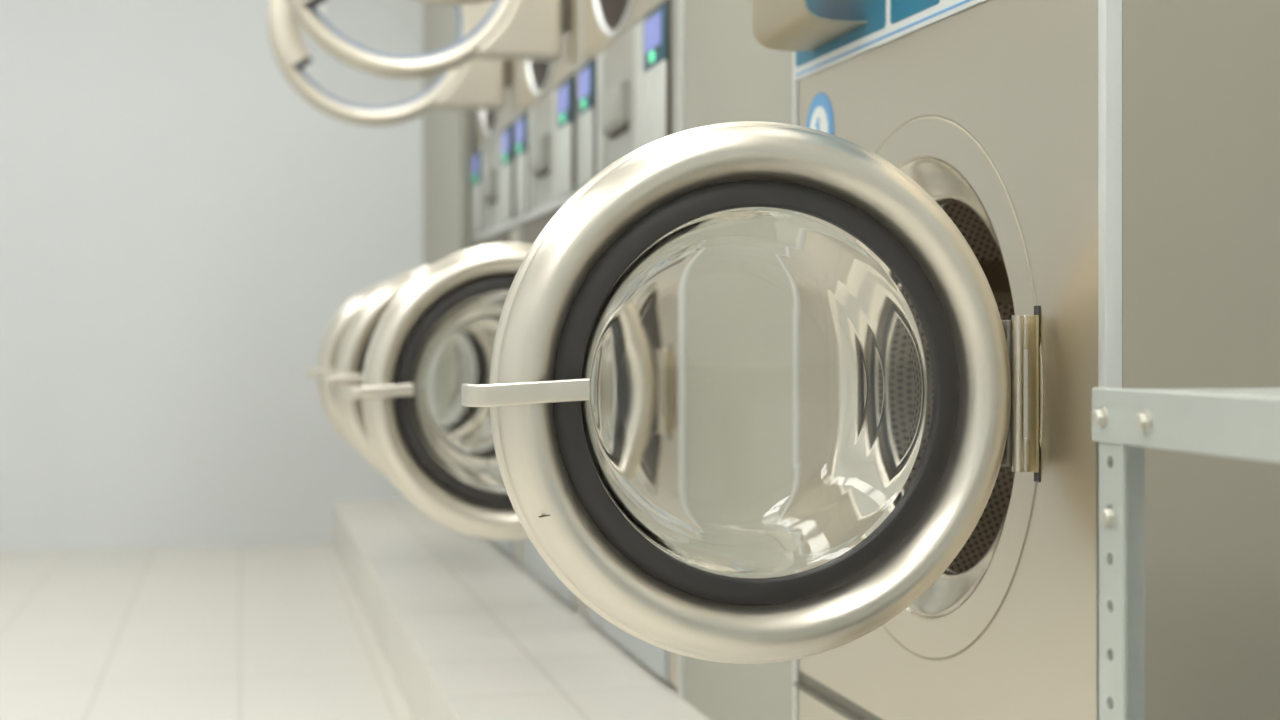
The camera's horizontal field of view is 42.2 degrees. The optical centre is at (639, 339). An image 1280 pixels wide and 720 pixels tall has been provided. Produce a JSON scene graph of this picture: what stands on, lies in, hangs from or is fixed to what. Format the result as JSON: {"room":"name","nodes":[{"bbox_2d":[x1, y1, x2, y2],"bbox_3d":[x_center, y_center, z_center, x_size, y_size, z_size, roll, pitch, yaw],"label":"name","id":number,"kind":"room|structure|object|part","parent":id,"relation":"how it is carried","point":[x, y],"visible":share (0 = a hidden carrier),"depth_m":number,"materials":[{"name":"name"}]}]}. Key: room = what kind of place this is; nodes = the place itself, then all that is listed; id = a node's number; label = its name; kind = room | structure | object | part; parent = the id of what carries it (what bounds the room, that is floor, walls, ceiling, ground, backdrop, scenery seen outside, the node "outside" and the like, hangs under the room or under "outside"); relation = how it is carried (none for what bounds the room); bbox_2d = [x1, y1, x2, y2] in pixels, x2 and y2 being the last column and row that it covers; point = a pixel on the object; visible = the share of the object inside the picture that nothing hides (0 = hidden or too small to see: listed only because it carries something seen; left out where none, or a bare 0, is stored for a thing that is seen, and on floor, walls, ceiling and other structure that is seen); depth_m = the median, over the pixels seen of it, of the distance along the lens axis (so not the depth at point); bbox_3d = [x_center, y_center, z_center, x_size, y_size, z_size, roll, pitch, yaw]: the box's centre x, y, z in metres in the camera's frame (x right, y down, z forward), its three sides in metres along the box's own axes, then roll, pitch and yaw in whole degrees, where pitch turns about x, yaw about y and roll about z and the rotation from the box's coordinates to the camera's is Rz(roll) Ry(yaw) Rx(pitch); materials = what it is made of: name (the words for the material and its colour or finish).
{"room":"laundry","nodes":[
{"label":"laundry","id":0,"kind":"room"},
{"bbox_2d":[0,543,412,719],"bbox_3d":[-0.555,0.735,1.553,3.850,0.050,8.480,0,0,-14],"label":"floor","id":1,"kind":"structure","parent":0,"point":[254,632],"depth_m":3.94,"materials":[{"name":"tile"}]},
{"bbox_2d":[333,499,707,719],"bbox_3d":[0.296,0.636,3.173,1.435,0.148,5.730,0,0,-14],"label":"plinth","id":2,"kind":"object","parent":1,"relation":"on","point":[462,631],"depth_m":3.24,"materials":[{"name":"tile"}]},
{"bbox_2d":[267,0,517,566],"bbox_3d":[-0.286,-0.367,4.500,1.425,1.861,0.775,0,0,-14],"label":"washing machine","id":3,"kind":"object","parent":2,"relation":"on","point":[487,87],"visible":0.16,"depth_m":4.18,"materials":[{"name":"grey paint"}]},
{"bbox_3d":[-0.763,0.078,4.048,0.100,0.023,0.038,0,0,-14],"label":"handle","id":4,"kind":"part","parent":3,"relation":"part of","materials":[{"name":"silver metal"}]},
{"bbox_3d":[-0.565,0.081,4.115,0.468,0.468,0.054,0,0,-14],"label":"door","id":5,"kind":"part","parent":3,"relation":"part of","materials":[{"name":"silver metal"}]},
{"bbox_3d":[-0.673,-0.800,4.172,0.520,0.520,0.044,0,0,-14],"label":"dryer door","id":6,"kind":"part","parent":3,"relation":"part of","materials":[{"name":"beige"}]},
{"bbox_3d":[-0.673,-0.800,4.173,0.430,0.430,0.004,0,0,-14],"label":"door glass","id":7,"kind":"part","parent":3,"relation":"part of","materials":[{"name":"white"}]},
{"bbox_3d":[-0.476,-0.799,4.847,0.015,0.997,0.012,0,0,-14],"label":"edge trim","id":8,"kind":"part","parent":3,"relation":"part of","materials":[{"name":"silver metal"}]},
{"bbox_3d":[-0.468,-0.378,4.772,0.010,0.144,0.134,0,0,-14],"label":"payment panel","id":9,"kind":"part","parent":3,"relation":"part of","materials":[{"name":"grey plastic"}]},
{"bbox_3d":[-0.471,-0.494,4.772,0.006,0.088,0.138,0,0,-14],"label":"screen frame","id":10,"kind":"part","parent":3,"relation":"part of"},
{"bbox_2d":[478,231,509,245],"bbox_3d":[-0.385,0.066,4.476,0.012,0.692,0.751,0,0,-14],"label":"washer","id":11,"kind":"object","parent":3,"relation":"in","point":[488,237],"depth_m":4.48,"materials":[{"name":"silver metal"}]},
{"bbox_3d":[-0.391,-0.291,4.475,0.024,0.018,0.775,0,0,-14],"label":"ledge trim","id":12,"kind":"part","parent":3,"relation":"part of","materials":[{"name":"silver metal"}]},
{"bbox_3d":[-0.387,0.486,4.476,0.016,0.128,0.595,0,0,-14],"label":"kick plate","id":13,"kind":"part","parent":3,"relation":"part of","materials":[{"name":"grey metal"}]},
{"bbox_3d":[-0.337,-0.378,4.230,0.010,0.144,0.134,0,0,-14],"label":"payment panel","id":14,"kind":"part","parent":3,"relation":"part of","materials":[{"name":"grey plastic"}]},
{"bbox_3d":[-0.340,-0.494,4.229,0.006,0.088,0.138,0,0,-14],"label":"screen frame","id":15,"kind":"part","parent":3,"relation":"part of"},
{"bbox_3d":[-0.297,-0.799,4.105,0.015,0.997,0.012,0,0,-14],"label":"edge trim","id":16,"kind":"part","parent":3,"relation":"part of","materials":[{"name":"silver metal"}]},
{"bbox_3d":[-0.297,0.141,4.105,0.015,0.843,0.012,0,0,-14],"label":"edge trim","id":17,"kind":"part","parent":3,"relation":"part of","materials":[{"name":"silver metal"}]},
{"bbox_2d":[285,0,580,618],"bbox_3d":[-0.104,-0.367,3.745,1.425,1.861,0.775,0,0,-14],"label":"washing machine","id":18,"kind":"object","parent":2,"relation":"on","point":[399,39],"visible":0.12,"depth_m":3.43,"materials":[{"name":"grey paint"}]},
{"bbox_3d":[-0.581,0.078,3.292,0.100,0.023,0.038,0,0,-14],"label":"handle","id":19,"kind":"part","parent":18,"relation":"part of","materials":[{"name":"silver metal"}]},
{"bbox_3d":[-0.382,0.081,3.358,0.366,0.366,0.009,0,0,-14],"label":"rim trim","id":20,"kind":"part","parent":18,"relation":"part of","materials":[{"name":"grey plastic"}]},
{"bbox_3d":[-0.382,0.081,3.360,0.468,0.468,0.054,0,0,-14],"label":"door","id":21,"kind":"part","parent":18,"relation":"part of","materials":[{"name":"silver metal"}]},
{"bbox_3d":[-0.490,-0.800,3.417,0.520,0.520,0.044,0,0,-14],"label":"dryer door","id":22,"kind":"part","parent":18,"relation":"part of","materials":[{"name":"beige"}]},
{"bbox_3d":[-0.491,-0.800,3.417,0.430,0.430,0.004,0,0,-14],"label":"door glass","id":23,"kind":"part","parent":18,"relation":"part of","materials":[{"name":"white"}]},
{"bbox_3d":[-0.294,-0.799,4.091,0.015,0.997,0.012,0,0,-14],"label":"edge trim","id":24,"kind":"part","parent":18,"relation":"part of","materials":[{"name":"silver metal"}]},
{"bbox_3d":[-0.286,-0.378,4.017,0.010,0.144,0.134,0,0,-14],"label":"payment panel","id":25,"kind":"part","parent":18,"relation":"part of","materials":[{"name":"grey plastic"}]},
{"bbox_3d":[-0.289,-0.494,4.016,0.006,0.088,0.138,0,0,-14],"label":"screen frame","id":26,"kind":"part","parent":18,"relation":"part of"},
{"bbox_3d":[-0.294,0.141,4.091,0.015,0.843,0.012,0,0,-14],"label":"edge trim","id":27,"kind":"part","parent":18,"relation":"part of","materials":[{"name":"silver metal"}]},
{"bbox_2d":[522,212,555,244],"bbox_3d":[-0.203,0.066,3.721,0.012,0.692,0.751,0,0,-14],"label":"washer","id":28,"kind":"object","parent":18,"relation":"in","point":[533,223],"depth_m":3.88,"materials":[{"name":"silver metal"}]},
{"bbox_3d":[-0.209,-0.291,3.719,0.024,0.018,0.775,0,0,-14],"label":"ledge trim","id":29,"kind":"part","parent":18,"relation":"part of","materials":[{"name":"silver metal"}]},
{"bbox_3d":[-0.205,0.486,3.720,0.016,0.128,0.595,0,0,-14],"label":"kick plate","id":30,"kind":"part","parent":18,"relation":"part of","materials":[{"name":"grey metal"}]},
{"bbox_3d":[-0.158,-0.494,3.474,0.006,0.088,0.138,0,0,-14],"label":"screen frame","id":31,"kind":"part","parent":18,"relation":"part of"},
{"bbox_3d":[-0.155,-0.378,3.475,0.010,0.144,0.134,0,0,-14],"label":"payment panel","id":32,"kind":"part","parent":18,"relation":"part of","materials":[{"name":"grey plastic"}]},
{"bbox_3d":[-0.115,-0.799,3.350,0.015,0.997,0.012,0,0,-14],"label":"edge trim","id":33,"kind":"part","parent":18,"relation":"part of","materials":[{"name":"silver metal"}]},
{"bbox_3d":[-0.115,0.141,3.350,0.015,0.843,0.012,0,0,-14],"label":"edge trim","id":34,"kind":"part","parent":18,"relation":"part of","materials":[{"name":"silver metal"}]},
{"bbox_2d":[423,108,470,267],"bbox_3d":[-0.631,-0.686,5.357,0.028,2.497,1.046,0,0,-14],"label":"filler panel","id":35,"kind":"object","parent":2,"relation":"on","point":[446,132],"visible":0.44,"depth_m":5.22,"materials":[{"name":"grey metal"}]},
{"bbox_2d":[346,0,683,699],"bbox_3d":[0.078,-0.367,2.989,1.425,1.861,0.775,0,0,-14],"label":"washing machine","id":36,"kind":"object","parent":2,"relation":"on","point":[437,335],"visible":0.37,"depth_m":2.65,"materials":[{"name":"grey paint"}]},
{"bbox_3d":[-0.399,0.078,2.537,0.100,0.023,0.038,0,0,-14],"label":"handle","id":37,"kind":"part","parent":36,"relation":"part of","materials":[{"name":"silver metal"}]},
{"bbox_3d":[-0.200,0.081,2.605,0.468,0.468,0.054,0,0,-14],"label":"door","id":38,"kind":"part","parent":36,"relation":"part of","materials":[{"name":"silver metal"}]},
{"bbox_3d":[-0.308,-0.800,2.662,0.520,0.520,0.044,0,0,-14],"label":"dryer door","id":39,"kind":"part","parent":36,"relation":"part of","materials":[{"name":"silver metal"}]},
{"bbox_3d":[-0.200,0.081,2.603,0.366,0.366,0.009,0,0,-14],"label":"rim trim","id":40,"kind":"part","parent":36,"relation":"part of","materials":[{"name":"grey plastic"}]},
{"bbox_2d":[411,290,508,492],"bbox_3d":[-0.214,0.081,2.664,0.330,0.330,0.115,0,0,-14],"label":"glass bowl","id":41,"kind":"object","parent":36,"relation":"on","point":[452,342],"depth_m":2.68,"materials":[{"name":"clear glass"}]},
{"bbox_3d":[-0.111,-0.799,3.336,0.015,0.997,0.012,0,0,-14],"label":"edge trim","id":42,"kind":"part","parent":36,"relation":"part of","materials":[{"name":"silver metal"}]},
{"bbox_3d":[-0.111,0.141,3.336,0.015,0.843,0.012,0,0,-14],"label":"edge trim","id":43,"kind":"part","parent":36,"relation":"part of","materials":[{"name":"silver metal"}]},
{"bbox_3d":[-0.103,-0.378,3.262,0.010,0.144,0.134,0,0,-14],"label":"payment panel","id":44,"kind":"part","parent":36,"relation":"part of","materials":[{"name":"grey plastic"}]},
{"bbox_3d":[-0.106,-0.494,3.261,0.006,0.088,0.138,0,0,-14],"label":"screen frame","id":45,"kind":"part","parent":36,"relation":"part of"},
{"bbox_3d":[-0.022,0.486,2.965,0.016,0.128,0.595,0,0,-14],"label":"kick plate","id":46,"kind":"part","parent":36,"relation":"part of","materials":[{"name":"grey metal"}]},
{"bbox_3d":[0.028,-0.378,2.719,0.010,0.144,0.134,0,0,-14],"label":"payment panel","id":47,"kind":"part","parent":36,"relation":"part of","materials":[{"name":"grey plastic"}]},
{"bbox_3d":[0.025,-0.494,2.719,0.006,0.088,0.138,0,0,-14],"label":"screen frame","id":48,"kind":"part","parent":36,"relation":"part of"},
{"bbox_3d":[0.068,-0.799,2.594,0.015,0.997,0.012,0,0,-14],"label":"edge trim","id":49,"kind":"part","parent":36,"relation":"part of","materials":[{"name":"silver metal"}]},
{"bbox_3d":[0.068,0.141,2.594,0.015,0.843,0.012,0,0,-14],"label":"edge trim","id":50,"kind":"part","parent":36,"relation":"part of","materials":[{"name":"silver metal"}]},
{"bbox_2d":[684,0,792,719],"bbox_3d":[0.145,-0.374,2.327,0.026,1.872,0.542,0,0,-14],"label":"filler panel","id":51,"kind":"object","parent":2,"relation":"on","point":[729,76],"visible":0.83,"depth_m":2.33,"materials":[{"name":"grey metal"}]},
{"bbox_2d":[461,0,1279,719],"bbox_3d":[0.439,-0.248,1.724,1.318,1.620,0.766,0,0,-14],"label":"washing machine","id":52,"kind":"object","parent":2,"relation":"on","point":[814,392],"visible":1,"depth_m":1.40,"materials":[{"name":"grey paint"}]},
{"bbox_3d":[-0.091,0.041,1.316,0.097,0.022,0.037,0,0,-14],"label":"handle","id":53,"kind":"part","parent":52,"relation":"part of","materials":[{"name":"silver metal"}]},
{"bbox_3d":[0.102,0.044,1.381,0.454,0.454,0.052,0,0,-14],"label":"door","id":54,"kind":"part","parent":52,"relation":"part of","materials":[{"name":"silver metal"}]},
{"bbox_3d":[0.102,0.044,1.380,0.355,0.355,0.009,0,0,-14],"label":"rim trim","id":55,"kind":"part","parent":52,"relation":"part of","materials":[{"name":"grey plastic"}]},
{"bbox_2d":[581,207,933,577],"bbox_3d":[0.088,0.044,1.439,0.320,0.320,0.112,0,0,-14],"label":"glass bowl","id":56,"kind":"object","parent":52,"relation":"on","point":[760,404],"depth_m":1.47,"materials":[{"name":"clear glass"}]},
{"bbox_3d":[0.198,-0.248,2.054,0.015,1.620,0.012,0,0,-14],"label":"edge trim","id":57,"kind":"part","parent":52,"relation":"part of","materials":[{"name":"silver metal"}]},
{"bbox_3d":[0.288,0.494,1.688,0.012,0.136,0.741,0,0,-14],"label":"access panel","id":58,"kind":"part","parent":52,"relation":"part of","materials":[{"name":"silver metal"}]},
{"bbox_3d":[0.227,-0.527,1.899,0.001,0.387,0.290,0,1,-14],"label":"printed panel","id":59,"kind":"part","parent":52,"relation":"part of","materials":[{"name":"blue plastic"}]},
{"bbox_3d":[0.281,-0.526,1.685,0.003,0.423,0.736,0,1,-14],"label":"instruction panel","id":60,"kind":"part","parent":52,"relation":"part of","materials":[{"name":"blue plastic"}]},
{"bbox_3d":[0.279,-0.524,1.682,0.001,0.387,0.125,0,1,-14],"label":"printed panel","id":61,"kind":"part","parent":52,"relation":"part of","materials":[{"name":"blue plastic"}]},
{"bbox_3d":[0.288,-0.326,1.688,0.012,1.465,0.741,0,0,-14],"label":"panel","id":62,"kind":"part","parent":52,"relation":"part of","materials":[{"name":"silver metal"}]},
{"bbox_3d":[0.283,0.048,1.689,0.005,0.543,0.543,0,0,-14],"label":"porthole plate","id":63,"kind":"part","parent":52,"relation":"part of","materials":[{"name":"silver metal"}]},
{"bbox_3d":[0.341,0.046,1.435,0.004,0.136,0.018,0,0,-14],"label":"hinge plate","id":64,"kind":"part","parent":52,"relation":"part of","materials":[{"name":"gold metal"}]},
{"bbox_3d":[0.375,-0.248,1.321,0.015,1.620,0.012,0,0,-14],"label":"edge trim","id":65,"kind":"part","parent":52,"relation":"part of","materials":[{"name":"silver metal"}]},
{"bbox_2d":[1091,387,1279,719],"bbox_3d":[0.577,0.297,0.847,0.432,0.530,0.625,0,0,-14],"label":"metal shelf","id":66,"kind":"object","parent":2,"relation":"on","point":[1244,423],"visible":1,"depth_m":1.07,"materials":[{"name":"metal"}]},
{"bbox_3d":[0.324,0.298,1.087,0.034,0.528,0.034,0,0,-14],"label":"post","id":67,"kind":"part","parent":66,"relation":"part of","materials":[{"name":"metal"}]},
{"bbox_2d":[0,0,473,552],"bbox_3d":[-1.562,-0.615,5.723,4.049,2.750,0.100,0,0,-14],"label":"wall","id":68,"kind":"structure","parent":0,"point":[184,233],"depth_m":5.67,"materials":[{"name":"white paint"}]}
]}

